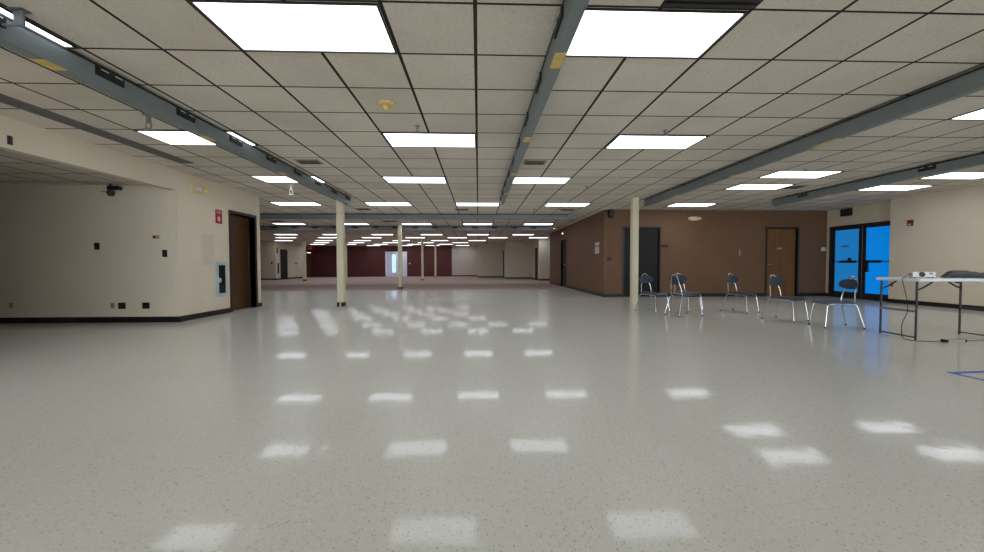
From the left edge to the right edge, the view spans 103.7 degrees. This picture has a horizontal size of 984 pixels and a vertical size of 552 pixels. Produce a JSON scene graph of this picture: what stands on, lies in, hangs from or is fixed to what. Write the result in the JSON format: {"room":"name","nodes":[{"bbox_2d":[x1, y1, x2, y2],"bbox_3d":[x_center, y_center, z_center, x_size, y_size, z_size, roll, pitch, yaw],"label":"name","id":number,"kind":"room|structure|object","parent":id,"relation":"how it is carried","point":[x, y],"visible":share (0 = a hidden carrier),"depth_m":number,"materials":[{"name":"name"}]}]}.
{"room":"empty commercial hall","nodes":[
{"label":"empty commercial hall","id":0,"kind":"room"},
{"bbox_2d":[0,149,145,184],"bbox_3d":[-10.728,-1.425,-0.403,10.539,0.080,14.030,0,2,-2],"label":"ceiling","id":1,"kind":"structure","parent":0,"point":[15,168],"depth_m":5.99,"materials":[{"name":"tile"}]},
{"bbox_2d":[0,115,175,189],"bbox_3d":[-5.368,-0.326,-0.183,0.120,2.686,14.030,0,2,-2],"label":"wall","id":2,"kind":"structure","parent":0,"point":[31,140],"depth_m":5.14,"materials":[{"name":"beige paint"}]},
{"bbox_2d":[7,135,12,144],"bbox_3d":[-5.463,-1.538,4.379,0.023,0.100,0.040,0,2,-2],"label":"plate","id":3,"kind":"object","parent":2,"relation":"attached to","point":[9,138],"visible":1,"depth_m":4.37,"materials":[{"name":"black plastic"}]},
{"bbox_2d":[0,170,260,317],"bbox_3d":[-10.942,-0.544,7.933,10.690,2.686,2.590,0,2,-2],"label":"wall","id":4,"kind":"structure","parent":0,"point":[50,266],"depth_m":6.79,"materials":[{"name":"beige paint"}]},
{"bbox_2d":[94,243,99,249],"bbox_3d":[-6.929,-0.522,6.771,0.080,0.120,0.016,0,2,-2],"label":"wall switch","id":5,"kind":"object","parent":4,"relation":"attached to","point":[96,245],"visible":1,"depth_m":6.77,"materials":[{"name":"black plastic"}]},
{"bbox_2d":[101,184,121,195],"bbox_3d":[-6.625,-1.492,6.711,0.320,0.210,0.107,0,2,-2],"label":"security camera","id":6,"kind":"object","parent":4,"relation":"attached to","point":[109,192],"visible":1,"depth_m":6.68,"materials":[{"name":"black plastic"}]},
{"bbox_2d":[118,303,125,308],"bbox_3d":[-6.532,0.526,6.815,0.120,0.110,0.016,0,2,-2],"label":"wall outlet","id":7,"kind":"object","parent":4,"relation":"attached to","point":[120,305],"visible":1,"depth_m":6.81,"materials":[{"name":"black plastic"}]},
{"bbox_2d":[0,302,261,322],"bbox_3d":[-10.933,0.748,7.970,10.702,0.100,2.614,0,2,-2],"label":"baseboard","id":8,"kind":"structure","parent":4,"relation":"attached to","point":[226,310],"depth_m":6.81,"materials":[{"name":"plastic"}]},
{"bbox_2d":[142,303,149,308],"bbox_3d":[-6.122,0.525,6.829,0.120,0.110,0.016,0,2,-2],"label":"wall outlet","id":9,"kind":"object","parent":4,"relation":"attached to","point":[144,305],"visible":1,"depth_m":6.83,"materials":[{"name":"black plastic"}]},
{"bbox_2d":[162,250,166,256],"bbox_3d":[-5.774,-0.399,6.815,0.080,0.125,0.016,0,2,-2],"label":"wall switch","id":10,"kind":"object","parent":4,"relation":"attached to","point":[164,252],"visible":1,"depth_m":6.81,"materials":[{"name":"black plastic"}]},
{"bbox_2d":[190,184,209,194],"bbox_3d":[-5.512,-1.637,7.317,0.129,0.120,0.380,0,2,-2],"label":"emergency light","id":11,"kind":"object","parent":4,"relation":"attached to","point":[194,188],"visible":1,"depth_m":7.27,"materials":[{"name":"beige plastic"}]},
{"bbox_2d":[202,234,213,264],"bbox_3d":[-5.581,-0.514,7.597,0.004,0.600,0.340,0,2,-2],"label":"sheet","id":12,"kind":"object","parent":4,"relation":"attached to","point":[207,240],"visible":1,"depth_m":7.58,"materials":[{"name":"white paper"}]},
{"bbox_2d":[215,209,221,223],"bbox_3d":[-5.592,-1.213,7.907,0.008,0.280,0.200,0,2,-2],"label":"fire sign","id":13,"kind":"object","parent":4,"relation":"attached to","point":[218,213],"visible":1,"depth_m":7.89,"materials":[{"name":"red plastic"}]},
{"bbox_2d":[215,262,227,296],"bbox_3d":[-5.585,0.066,7.973,0.019,0.720,0.360,0,2,-2],"label":"fire extinguisher cabinet","id":14,"kind":"object","parent":4,"relation":"attached to","point":[221,290],"visible":1,"depth_m":7.97,"materials":[{"name":"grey metal"}]},
{"bbox_2d":[228,210,257,311],"bbox_3d":[-5.714,-0.331,8.748,0.215,2.190,1.020,0,2,-2],"label":"door","id":15,"kind":"structure","parent":4,"relation":"in","point":[240,241],"depth_m":8.92,"materials":[{"name":"brown wood"}]},
{"bbox_2d":[260,241,302,278],"bbox_3d":[-16.021,-1.124,28.694,2.000,2.686,4.120,0,2,-2],"label":"wall","id":16,"kind":"structure","parent":0,"point":[268,254],"depth_m":26.94,"materials":[{"name":"paint"}]},
{"bbox_2d":[261,277,301,279],"bbox_3d":[-16.010,0.171,28.665,2.012,0.100,4.012,0,2,-2],"label":"baseboard","id":17,"kind":"structure","parent":16,"relation":"attached to","point":[291,277],"depth_m":27.18,"materials":[{"name":"plastic"}]},
{"bbox_2d":[280,249,287,278],"bbox_3d":[-14.979,-0.838,27.828,0.019,2.160,1.020,0,2,-2],"label":"door","id":18,"kind":"structure","parent":16,"relation":"in","point":[283,252],"depth_m":27.74,"materials":[{"name":"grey metal"}]},
{"bbox_2d":[306,246,477,276],"bbox_3d":[-9.220,-1.291,34.034,15.970,2.686,0.120,0,2,-2],"label":"wall","id":19,"kind":"structure","parent":0,"point":[361,260],"depth_m":33.97,"materials":[{"name":"paint"}]},
{"bbox_2d":[307,253,310,276],"bbox_3d":[-16.005,-0.978,33.783,0.368,2.095,0.040,0,2,-2],"label":"door","id":20,"kind":"structure","parent":19,"relation":"in","point":[308,254],"depth_m":33.77,"materials":[{"name":"brown wood"}]},
{"bbox_2d":[311,275,477,276],"bbox_3d":[-8.525,0.001,34.029,14.590,0.100,0.012,0,2,-2],"label":"baseboard","id":21,"kind":"structure","parent":19,"relation":"attached to","point":[377,275],"depth_m":33.99,"materials":[{"name":"plastic"}]},
{"bbox_2d":[385,252,406,275],"bbox_3d":[-8.458,-1.336,35.561,3.200,2.686,2.880,0,2,-2],"label":"wall","id":22,"kind":"structure","parent":0,"point":[387,254],"depth_m":36.88,"materials":[{"name":"white paint"}]},
{"bbox_2d":[391,254,396,275],"bbox_3d":[-9.344,-1.088,36.857,0.520,2.080,0.039,0,2,-2],"label":"door","id":23,"kind":"structure","parent":22,"relation":"in","point":[393,256],"depth_m":36.85,"materials":[{"name":"white glass"}]},
{"bbox_2d":[261,276,573,290],"bbox_3d":[-0.943,0.286,26.852,32.000,0.104,22.900,0,2,-2],"label":"floor","id":24,"kind":"structure","parent":0,"point":[409,282],"depth_m":20.17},
{"bbox_2d":[302,239,306,280],"bbox_3d":[-12.084,-1.023,24.871,0.180,2.685,0.180,0,2,-2],"label":"column","id":25,"kind":"structure","parent":24,"relation":"on","point":[303,240],"depth_m":24.80,"materials":[{"name":"beige paint"}]},
{"bbox_2d":[345,243,346,277],"bbox_3d":[-11.200,-1.160,29.603,0.160,2.685,0.160,0,2,-2],"label":"column","id":26,"kind":"structure","parent":24,"relation":"on","point":[345,243],"depth_m":29.52,"materials":[{"name":"beige paint"}]},
{"bbox_2d":[398,224,402,288],"bbox_3d":[-3.819,-0.791,16.060,0.160,2.685,0.160,0,2,-2],"label":"column","id":27,"kind":"structure","parent":24,"relation":"on","point":[400,284],"depth_m":15.99,"materials":[{"name":"beige paint"}]},
{"bbox_2d":[421,239,423,279],"bbox_3d":[-4.580,-1.056,25.435,0.150,2.685,0.150,0,2,-2],"label":"column","id":28,"kind":"structure","parent":24,"relation":"on","point":[422,240],"depth_m":25.38,"materials":[{"name":"beige paint"}]},
{"bbox_2d":[434,244,436,277],"bbox_3d":[-4.469,-1.202,30.540,0.150,2.685,0.150,0,2,-2],"label":"column","id":29,"kind":"structure","parent":24,"relation":"on","point":[434,244],"depth_m":30.46,"materials":[{"name":"beige paint"}]},
{"bbox_2d":[0,290,983,551],"bbox_3d":[-0.145,0.930,4.226,32.000,0.100,22.400,0,2,-2],"label":"floor","id":30,"kind":"structure","parent":0,"point":[394,420],"depth_m":2.39,"materials":[{"name":"tile"}]},
{"bbox_2d":[336,200,345,306],"bbox_3d":[-3.691,-0.603,9.433,0.165,2.685,0.165,0,2,-2],"label":"column","id":31,"kind":"structure","parent":30,"relation":"on","point":[340,210],"depth_m":9.37,"materials":[{"name":"beige paint"}]},
{"bbox_2d":[630,197,638,303],"bbox_3d":[3.593,-0.628,9.749,0.155,2.685,0.155,0,2,-2],"label":"column","id":32,"kind":"structure","parent":30,"relation":"on","point":[634,219],"depth_m":9.68,"materials":[{"name":"beige paint"}]},
{"bbox_2d":[635,273,669,313],"bbox_3d":[3.408,0.352,8.207,0.427,0.814,0.563,-1,2,-26],"label":"chair","id":33,"kind":"object","parent":30,"relation":"on","point":[643,279],"visible":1,"depth_m":8.30,"materials":[{"name":"blue plastic"}]},
{"bbox_2d":[664,274,702,316],"bbox_3d":[3.756,0.369,7.581,0.563,0.814,0.427,-1,2,-15],"label":"chair","id":34,"kind":"object","parent":30,"relation":"on","point":[676,280],"visible":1,"depth_m":7.48,"materials":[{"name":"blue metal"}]},
{"bbox_2d":[669,273,703,311],"bbox_3d":[4.253,0.343,8.479,0.427,0.814,0.563,-1,2,-20],"label":"chair","id":35,"kind":"object","parent":30,"relation":"on","point":[680,275],"visible":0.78,"depth_m":8.56,"materials":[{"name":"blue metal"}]},
{"bbox_2d":[721,273,759,313],"bbox_3d":[5.240,0.349,8.162,0.427,0.814,0.563,-1,2,-26],"label":"chair","id":36,"kind":"object","parent":30,"relation":"on","point":[730,278],"visible":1,"depth_m":8.26,"materials":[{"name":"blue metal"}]},
{"bbox_2d":[761,275,808,322],"bbox_3d":[5.266,0.384,6.943,0.427,0.814,0.563,-1,2,-22],"label":"chair","id":37,"kind":"object","parent":30,"relation":"on","point":[773,281],"visible":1,"depth_m":7.04,"materials":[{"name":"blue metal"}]},
{"bbox_2d":[808,276,865,328],"bbox_3d":[5.500,0.406,6.173,0.563,0.814,0.427,0,2,10],"label":"chair","id":38,"kind":"object","parent":30,"relation":"on","point":[848,283],"visible":1,"depth_m":6.14,"materials":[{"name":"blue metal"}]},
{"bbox_2d":[876,277,983,339],"bbox_3d":[6.161,0.431,5.302,1.155,0.810,0.620,0,2,4],"label":"folding table","id":39,"kind":"object","parent":30,"relation":"on","point":[917,280],"visible":0.97,"depth_m":5.28,"materials":[{"name":"white plastic"}]},
{"bbox_2d":[901,276,936,341],"bbox_3d":[5.571,0.421,5.091,0.296,0.843,0.368,0,2,-11],"label":"power cable","id":40,"kind":"object","parent":39,"relation":"hanging from","point":[906,276],"visible":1,"depth_m":5.12,"materials":[{"name":"black rubber"}]},
{"bbox_2d":[908,272,935,277],"bbox_3d":[5.844,-0.015,5.253,0.224,0.083,0.181,1,2,30],"label":"projector","id":41,"kind":"object","parent":39,"relation":"on","point":[910,274],"visible":1,"depth_m":5.20,"materials":[{"name":"white plastic"}]},
{"bbox_2d":[941,270,983,277],"bbox_3d":[6.383,-0.024,5.233,0.360,0.100,0.206,1,2,34],"label":"equipment case","id":42,"kind":"object","parent":39,"relation":"on","point":[952,273],"visible":1,"depth_m":5.17,"materials":[{"name":"black plastic"}]},
{"bbox_2d":[940,339,966,342],"bbox_3d":[5.913,0.827,4.947,0.290,0.038,0.060,0,2,-4],"label":"power strip","id":43,"kind":"object","parent":30,"relation":"on","point":[941,340],"visible":1,"depth_m":4.92,"materials":[{"name":"white plastic"}]},
{"bbox_2d":[947,371,983,380],"bbox_3d":[4.856,0.901,3.076,1.300,0.001,1.212,0,2,-2],"label":"tape","id":44,"kind":"object","parent":30,"relation":"on","point":[955,373],"visible":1,"depth_m":3.55,"materials":[{"name":"blue plastic"}]},
{"bbox_2d":[0,0,983,245],"bbox_3d":[-0.555,-2.179,15.585,32.000,0.100,45.300,0,2,-2],"label":"ceiling","id":45,"kind":"structure","parent":0,"point":[788,71],"depth_m":3.93,"materials":[{"name":"tile"}]},
{"bbox_2d":[0,5,12,18],"bbox_3d":[-3.202,-1.745,2.547,0.087,0.011,0.134,0,2,-2],"label":"recessed light","id":46,"kind":"object","parent":45,"relation":"in","point":[3,10],"depth_m":2.55,"materials":[{"name":"white plastic"}]},
{"bbox_2d":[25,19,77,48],"bbox_3d":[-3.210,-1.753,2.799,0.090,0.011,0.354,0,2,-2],"label":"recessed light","id":47,"kind":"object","parent":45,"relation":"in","point":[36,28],"depth_m":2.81,"materials":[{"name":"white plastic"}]},
{"bbox_2d":[0,93,193,163],"bbox_3d":[-4.913,-1.778,3.811,0.230,0.011,5.060,0,2,-2],"label":"ceiling vent","id":48,"kind":"object","parent":45,"relation":"in","point":[4,99],"visible":1,"depth_m":4.64,"materials":[{"name":"white metal"}]},
{"bbox_2d":[141,113,154,131],"bbox_3d":[-3.840,-1.716,4.321,0.128,0.169,0.128,0,2,-2],"label":"sprinkler","id":49,"kind":"object","parent":45,"relation":"attached to","point":[148,116],"visible":0.94,"depth_m":4.31,"materials":[{"name":"metal"}]},
{"bbox_2d":[0,7,350,204],"bbox_3d":[-3.230,-1.676,3.192,0.291,0.189,12.700,0,2,-2],"label":"beam","id":50,"kind":"structure","parent":45,"relation":"attached to","point":[15,36],"depth_m":3.44,"materials":[{"name":"grey metal"}]},
{"bbox_2d":[134,130,257,145],"bbox_3d":[-3.861,-1.817,5.103,1.190,0.011,0.580,0,2,-2],"label":"recessed light","id":51,"kind":"object","parent":45,"relation":"in","point":[171,137],"visible":0.74,"depth_m":5.06,"materials":[{"name":"white plastic"}]},
{"bbox_2d":[250,175,326,182],"bbox_3d":[-3.947,-1.886,7.539,1.190,0.011,0.580,0,2,-2],"label":"recessed light","id":52,"kind":"object","parent":45,"relation":"in","point":[268,179],"visible":0.74,"depth_m":7.53,"materials":[{"name":"white plastic"}]},
{"bbox_2d":[253,176,322,181],"bbox_3d":[-3.947,-1.885,7.539,1.162,0.007,0.552,0,2,-2],"label":"diffuser","id":53,"kind":"object","parent":52,"relation":"attached to","point":[263,178],"depth_m":7.48,"materials":[{"name":"white plastic"}]},
{"bbox_2d":[272,223,306,224],"bbox_3d":[-8.197,-2.106,15.621,1.190,0.011,0.580,0,2,-2],"label":"recessed light","id":54,"kind":"object","parent":45,"relation":"in","point":[272,223],"visible":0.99,"depth_m":15.49,"materials":[{"name":"white plastic"}]},
{"bbox_2d":[287,184,293,195],"bbox_3d":[-4.191,-1.796,8.060,0.141,0.219,0.141,0,2,-2],"label":"sprinkler","id":55,"kind":"object","parent":45,"relation":"attached to","point":[291,185],"visible":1,"depth_m":8.04,"materials":[{"name":"white metal"}]},
{"bbox_2d":[188,0,396,53],"bbox_3d":[-1.338,-1.756,2.753,1.190,0.011,0.580,0,2,-2],"label":"recessed light","id":56,"kind":"object","parent":45,"relation":"in","point":[252,25],"visible":1,"depth_m":2.70,"materials":[{"name":"white plastic"}]},
{"bbox_2d":[269,202,322,205],"bbox_3d":[-5.334,-1.968,10.539,1.190,0.011,0.580,0,2,-2],"label":"recessed light","id":57,"kind":"object","parent":45,"relation":"in","point":[276,203],"visible":1,"depth_m":10.49,"materials":[{"name":"white plastic"}]},
{"bbox_2d":[271,202,318,204],"bbox_3d":[-5.334,-1.967,10.539,1.162,0.007,0.552,0,2,-2],"label":"diffuser","id":58,"kind":"object","parent":57,"relation":"attached to","point":[277,203],"depth_m":10.46,"materials":[{"name":"white plastic"}]},
{"bbox_2d":[293,159,323,163],"bbox_3d":[-2.968,-1.847,6.270,0.380,0.021,0.260,0,2,-2],"label":"ceiling vent","id":59,"kind":"object","parent":45,"relation":"in","point":[301,161],"visible":1,"depth_m":6.20,"materials":[{"name":"grey metal"}]},
{"bbox_2d":[345,223,369,224],"bbox_3d":[-5.638,-2.115,15.711,1.190,0.011,0.580,0,2,-2],"label":"recessed light","id":60,"kind":"object","parent":45,"relation":"in","point":[345,223],"visible":0.73,"depth_m":15.89,"materials":[{"name":"white plastic"}]},
{"bbox_2d":[377,100,393,110],"bbox_3d":[-1.107,-1.758,4.015,0.170,0.079,0.170,0,2,-2],"label":"smoke detector","id":61,"kind":"object","parent":45,"relation":"attached to","point":[385,105],"visible":1,"depth_m":3.98,"materials":[{"name":"plastic"}]},
{"bbox_2d":[364,202,411,205],"bbox_3d":[-2.836,-1.976,10.627,1.190,0.011,0.580,0,2,-2],"label":"recessed light","id":62,"kind":"object","parent":45,"relation":"in","point":[367,203],"visible":1,"depth_m":10.53,"materials":[{"name":"white plastic"}]},
{"bbox_2d":[367,203,410,205],"bbox_3d":[-2.836,-1.975,10.627,1.162,0.007,0.552,0,2,-2],"label":"diffuser","id":63,"kind":"object","parent":62,"relation":"attached to","point":[370,204],"depth_m":10.67,"materials":[{"name":"white plastic"}]},
{"bbox_2d":[260,226,552,230],"bbox_3d":[-5.966,-2.039,16.534,17.250,0.169,0.122,0,2,-2],"label":"beam","id":64,"kind":"structure","parent":45,"relation":"attached to","point":[488,228],"depth_m":16.59,"materials":[{"name":"grey metal"}]},
{"bbox_2d":[381,176,446,183],"bbox_3d":[-1.510,-1.894,7.625,1.190,0.011,0.580,0,2,-2],"label":"recessed light","id":65,"kind":"object","parent":45,"relation":"in","point":[390,179],"visible":1,"depth_m":7.57,"materials":[{"name":"white plastic"}]},
{"bbox_2d":[401,223,431,224],"bbox_3d":[-3.079,-2.123,15.801,1.190,0.011,0.580,0,2,-2],"label":"recessed light","id":66,"kind":"object","parent":45,"relation":"in","point":[401,223],"visible":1,"depth_m":15.59,"materials":[{"name":"white plastic"}]},
{"bbox_2d":[260,214,575,219],"bbox_3d":[-5.835,-1.925,12.523,17.230,0.169,0.112,0,2,-2],"label":"beam","id":67,"kind":"structure","parent":45,"relation":"attached to","point":[262,216],"depth_m":12.62,"materials":[{"name":"grey metal"}]},
{"bbox_2d":[382,132,475,147],"bbox_3d":[-0.815,-1.827,5.210,1.190,0.011,0.580,0,2,-2],"label":"recessed light","id":68,"kind":"object","parent":45,"relation":"in","point":[395,139],"visible":1,"depth_m":5.17,"materials":[{"name":"white plastic"}]},
{"bbox_2d":[454,208,468,210],"bbox_3d":[-0.917,-2.005,11.673,0.420,0.021,0.340,0,2,-2],"label":"ceiling vent","id":69,"kind":"object","parent":45,"relation":"in","point":[456,209],"visible":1,"depth_m":11.58,"materials":[{"name":"black plastic"}]},
{"bbox_2d":[455,202,498,205],"bbox_3d":[-0.399,-1.984,10.712,1.190,0.011,0.580,0,2,-2],"label":"recessed light","id":70,"kind":"object","parent":45,"relation":"in","point":[457,203],"visible":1,"depth_m":10.70,"materials":[{"name":"white plastic"}]},
{"bbox_2d":[463,223,492,224],"bbox_3d":[-0.581,-2.131,15.889,1.190,0.011,0.580,0,2,-2],"label":"recessed light","id":71,"kind":"object","parent":45,"relation":"in","point":[463,223],"visible":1,"depth_m":15.62,"materials":[{"name":"white plastic"}]},
{"bbox_2d":[523,160,546,164],"bbox_3d":[0.702,-1.857,6.338,0.360,0.021,0.260,0,2,-2],"label":"ceiling vent","id":72,"kind":"object","parent":45,"relation":"in","point":[526,162],"visible":1,"depth_m":6.31,"materials":[{"name":"black plastic"}]},
{"bbox_2d":[524,223,553,224],"bbox_3d":[1.917,-2.139,15.976,1.190,0.011,0.580,0,2,-2],"label":"recessed light","id":73,"kind":"object","parent":45,"relation":"in","point":[525,223],"visible":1,"depth_m":15.87,"materials":[{"name":"white plastic"}]},
{"bbox_2d":[513,177,571,183],"bbox_3d":[0.927,-1.902,7.710,1.190,0.011,0.580,0,2,-2],"label":"recessed light","id":74,"kind":"object","parent":45,"relation":"in","point":[518,180],"visible":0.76,"depth_m":7.68,"materials":[{"name":"white plastic"}]},
{"bbox_2d":[500,0,588,204],"bbox_3d":[0.463,-1.687,3.292,0.114,0.189,12.640,0,2,-2],"label":"ceiling beam","id":75,"kind":"structure","parent":45,"relation":"attached to","point":[571,12],"depth_m":3.08,"materials":[{"name":"grey metal"}]},
{"bbox_2d":[559,209,575,210],"bbox_3d":[2.301,-2.016,11.786,0.450,0.021,0.360,0,2,-2],"label":"ceiling vent","id":76,"kind":"object","parent":45,"relation":"in","point":[560,209],"visible":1,"depth_m":11.72,"materials":[{"name":"black plastic"}]},
{"bbox_2d":[545,203,590,206],"bbox_3d":[2.099,-1.992,10.800,1.190,0.011,0.580,0,2,-2],"label":"recessed light","id":77,"kind":"object","parent":45,"relation":"in","point":[547,204],"visible":1,"depth_m":10.75,"materials":[{"name":"white plastic"}]},
{"bbox_2d":[604,135,708,149],"bbox_3d":[2.231,-1.837,5.317,1.190,0.011,0.580,0,2,-2],"label":"recessed light","id":78,"kind":"object","parent":45,"relation":"in","point":[673,142],"visible":0.98,"depth_m":5.28,"materials":[{"name":"white plastic"}]},
{"bbox_2d":[566,8,747,58],"bbox_3d":[1.099,-1.763,2.838,1.190,0.011,0.580,0,2,-2],"label":"recessed light","id":79,"kind":"object","parent":45,"relation":"in","point":[601,32],"visible":0.78,"depth_m":2.79,"materials":[{"name":"white plastic"}]},
{"bbox_2d":[666,203,717,206],"bbox_3d":[5.632,-2.004,10.924,1.190,0.011,0.580,0,2,-2],"label":"recessed light","id":80,"kind":"object","parent":45,"relation":"in","point":[675,204],"visible":1,"depth_m":10.83,"materials":[{"name":"white plastic"}]},
{"bbox_2d":[670,204,713,206],"bbox_3d":[5.632,-2.003,10.924,1.162,0.007,0.552,0,2,-2],"label":"diffuser","id":81,"kind":"object","parent":80,"relation":"attached to","point":[673,205],"depth_m":10.97,"materials":[{"name":"white plastic"}]},
{"bbox_2d":[661,0,761,8],"bbox_3d":[1.416,-1.746,2.263,0.600,0.015,0.540,0,2,-2],"label":"ceiling vent","id":82,"kind":"object","parent":45,"relation":"in","point":[725,4],"visible":1,"depth_m":2.48,"materials":[{"name":"black metal"}]},
{"bbox_2d":[723,184,795,189],"bbox_3d":[5.795,-1.932,8.399,1.190,0.011,0.580,0,2,-2],"label":"recessed light","id":83,"kind":"object","parent":45,"relation":"in","point":[740,186],"visible":1,"depth_m":8.34,"materials":[{"name":"white plastic"}]},
{"bbox_2d":[778,185,808,188],"bbox_3d":[6.562,-1.930,8.425,0.420,0.021,0.340,0,2,-2],"label":"ceiling vent","id":84,"kind":"object","parent":45,"relation":"in","point":[793,186],"visible":1,"depth_m":8.39,"materials":[{"name":"black plastic"}]},
{"bbox_2d":[758,170,843,178],"bbox_3d":[5.762,-1.899,7.240,1.190,0.011,0.580,0,2,-2],"label":"recessed light","id":85,"kind":"object","parent":45,"relation":"in","point":[782,173],"visible":1,"depth_m":7.21,"materials":[{"name":"white plastic"}]},
{"bbox_2d":[644,66,983,205],"bbox_3d":[4.181,-1.702,3.522,0.097,0.189,12.840,0,2,-2],"label":"ceiling beam","id":86,"kind":"structure","parent":45,"relation":"attached to","point":[970,82],"depth_m":4.39,"materials":[{"name":"grey metal"}]},
{"bbox_2d":[771,153,983,205],"bbox_3d":[7.487,-1.712,3.604,0.124,0.189,12.770,0,2,-2],"label":"ceiling beam","id":87,"kind":"structure","parent":45,"relation":"attached to","point":[975,160],"depth_m":7.08,"materials":[{"name":"grey metal"}]},
{"bbox_2d":[855,185,934,190],"bbox_3d":[8.888,-1.943,8.539,1.190,0.011,0.580,0,2,-2],"label":"recessed light","id":88,"kind":"object","parent":45,"relation":"in","point":[881,187],"visible":0.98,"depth_m":8.49,"materials":[{"name":"white plastic"}]},
{"bbox_2d":[862,186,928,190],"bbox_3d":[8.888,-1.942,8.539,1.162,0.007,0.552,0,2,-2],"label":"diffuser","id":89,"kind":"object","parent":88,"relation":"attached to","point":[877,188],"depth_m":8.57,"materials":[{"name":"white plastic"}]},
{"bbox_2d":[918,172,983,179],"bbox_3d":[8.991,-1.910,7.353,1.190,0.011,0.580,0,2,-2],"label":"recessed light","id":90,"kind":"object","parent":45,"relation":"in","point":[950,175],"visible":1,"depth_m":7.40,"materials":[{"name":"white plastic"}]},
{"bbox_2d":[947,108,983,119],"bbox_3d":[5.899,-1.814,4.226,1.190,0.011,0.580,0,2,-2],"label":"recessed light","id":91,"kind":"object","parent":45,"relation":"in","point":[978,114],"visible":1,"depth_m":4.40,"materials":[{"name":"white plastic"}]},
{"bbox_2d":[953,109,983,118],"bbox_3d":[5.899,-1.813,4.227,1.162,0.007,0.552,0,2,-2],"label":"diffuser","id":92,"kind":"object","parent":91,"relation":"attached to","point":[977,114],"depth_m":4.38,"materials":[{"name":"white plastic"}]},
{"bbox_2d":[478,210,607,293],"bbox_3d":[2.276,-1.009,23.215,11.934,2.686,22.680,0,2,-2],"label":"wall","id":93,"kind":"structure","parent":0,"point":[585,269],"depth_m":17.76,"materials":[{"name":"brown paint"}]},
{"bbox_2d":[478,276,549,280],"bbox_3d":[2.084,0.144,28.166,3.828,0.100,13.417,-2,2,-44],"label":"baseboard","id":94,"kind":"structure","parent":93,"relation":"attached to","point":[478,276],"depth_m":28.19,"materials":[{"name":"plastic"}]},
{"bbox_2d":[535,247,537,279],"bbox_3d":[2.928,-0.800,25.506,0.029,2.125,1.000,0,2,-2],"label":"door","id":95,"kind":"structure","parent":93,"relation":"in","point":[536,249],"depth_m":25.34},
{"bbox_2d":[561,238,565,286],"bbox_3d":[3.294,-0.602,17.567,0.159,2.190,1.120,0,2,-2],"label":"door","id":96,"kind":"structure","parent":93,"relation":"in","point":[563,253],"depth_m":17.79,"materials":[{"name":"brown metal"}]},
{"bbox_2d":[550,282,603,296],"bbox_3d":[3.290,0.475,16.440,0.012,0.100,9.012,0,2,-2],"label":"baseboard","id":97,"kind":"structure","parent":93,"relation":"attached to","point":[558,284],"depth_m":14.20,"materials":[{"name":"plastic"}]},
{"bbox_2d":[608,210,826,296],"bbox_3d":[7.108,-0.704,12.103,7.079,2.686,0.120,0,2,-2],"label":"wall","id":98,"kind":"structure","parent":0,"point":[705,251],"depth_m":12.04,"materials":[{"name":"paint"}]},
{"bbox_2d":[608,209,613,217],"bbox_3d":[3.642,-1.905,11.800,0.136,0.240,0.174,0,2,-2],"label":"wall speaker","id":99,"kind":"object","parent":98,"relation":"attached to","point":[611,211],"visible":1,"depth_m":11.71,"materials":[{"name":"black plastic"}]},
{"bbox_2d":[622,226,660,296],"bbox_3d":[4.630,-0.442,12.015,1.200,2.180,0.135,0,2,-2],"label":"door","id":100,"kind":"structure","parent":98,"relation":"in","point":[648,261],"depth_m":12.01,"materials":[{"name":"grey metal"}]},
{"bbox_2d":[688,217,700,220],"bbox_3d":[6.249,-1.774,11.923,0.400,0.120,0.119,0,2,-2],"label":"emergency light","id":101,"kind":"object","parent":98,"relation":"attached to","point":[689,218],"visible":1,"depth_m":11.91,"materials":[{"name":"white plastic"}]},
{"bbox_2d":[604,293,825,296],"bbox_3d":[6.986,0.591,12.069,7.092,0.100,0.012,0,2,-2],"label":"baseboard","id":102,"kind":"structure","parent":98,"relation":"attached to","point":[702,294],"depth_m":12.07,"materials":[{"name":"plastic"}]},
{"bbox_2d":[765,227,799,295],"bbox_3d":[9.092,-0.452,12.172,1.070,2.170,0.135,0,2,-2],"label":"door","id":103,"kind":"structure","parent":98,"relation":"in","point":[781,244],"depth_m":12.17,"materials":[{"name":"brown wood"}]},
{"bbox_2d":[826,184,983,305],"bbox_3d":[10.818,-0.446,2.770,0.380,2.686,18.799,0,2,-2],"label":"wall","id":104,"kind":"structure","parent":0,"point":[946,233],"depth_m":9.12,"materials":[{"name":"beige paint"}]},
{"bbox_2d":[840,208,852,216],"bbox_3d":[10.494,-1.885,11.448,0.111,0.210,0.300,0,2,-2],"label":"fire alarm","id":105,"kind":"object","parent":104,"relation":"attached to","point":[849,211],"visible":1,"depth_m":11.39,"materials":[{"name":"black plastic"}]},
{"bbox_2d":[828,221,889,301],"bbox_3d":[10.576,-0.416,11.077,0.180,2.155,1.930,0,2,-2],"label":"door","id":106,"kind":"structure","parent":104,"relation":"in","point":[860,251],"depth_m":11.06,"materials":[{"name":"blue glass"}]},
{"bbox_2d":[826,293,983,308],"bbox_3d":[10.740,0.847,2.795,0.242,0.100,18.780,0,2,-2],"label":"baseboard","id":107,"kind":"structure","parent":104,"relation":"attached to","point":[935,304],"depth_m":9.13,"materials":[{"name":"plastic"}]},
{"bbox_2d":[907,220,912,225],"bbox_3d":[10.365,-1.316,9.577,0.043,0.140,0.116,0,2,-2],"label":"fire alarm","id":108,"kind":"object","parent":104,"relation":"attached to","point":[909,222],"visible":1,"depth_m":9.56,"materials":[{"name":"red plastic"}]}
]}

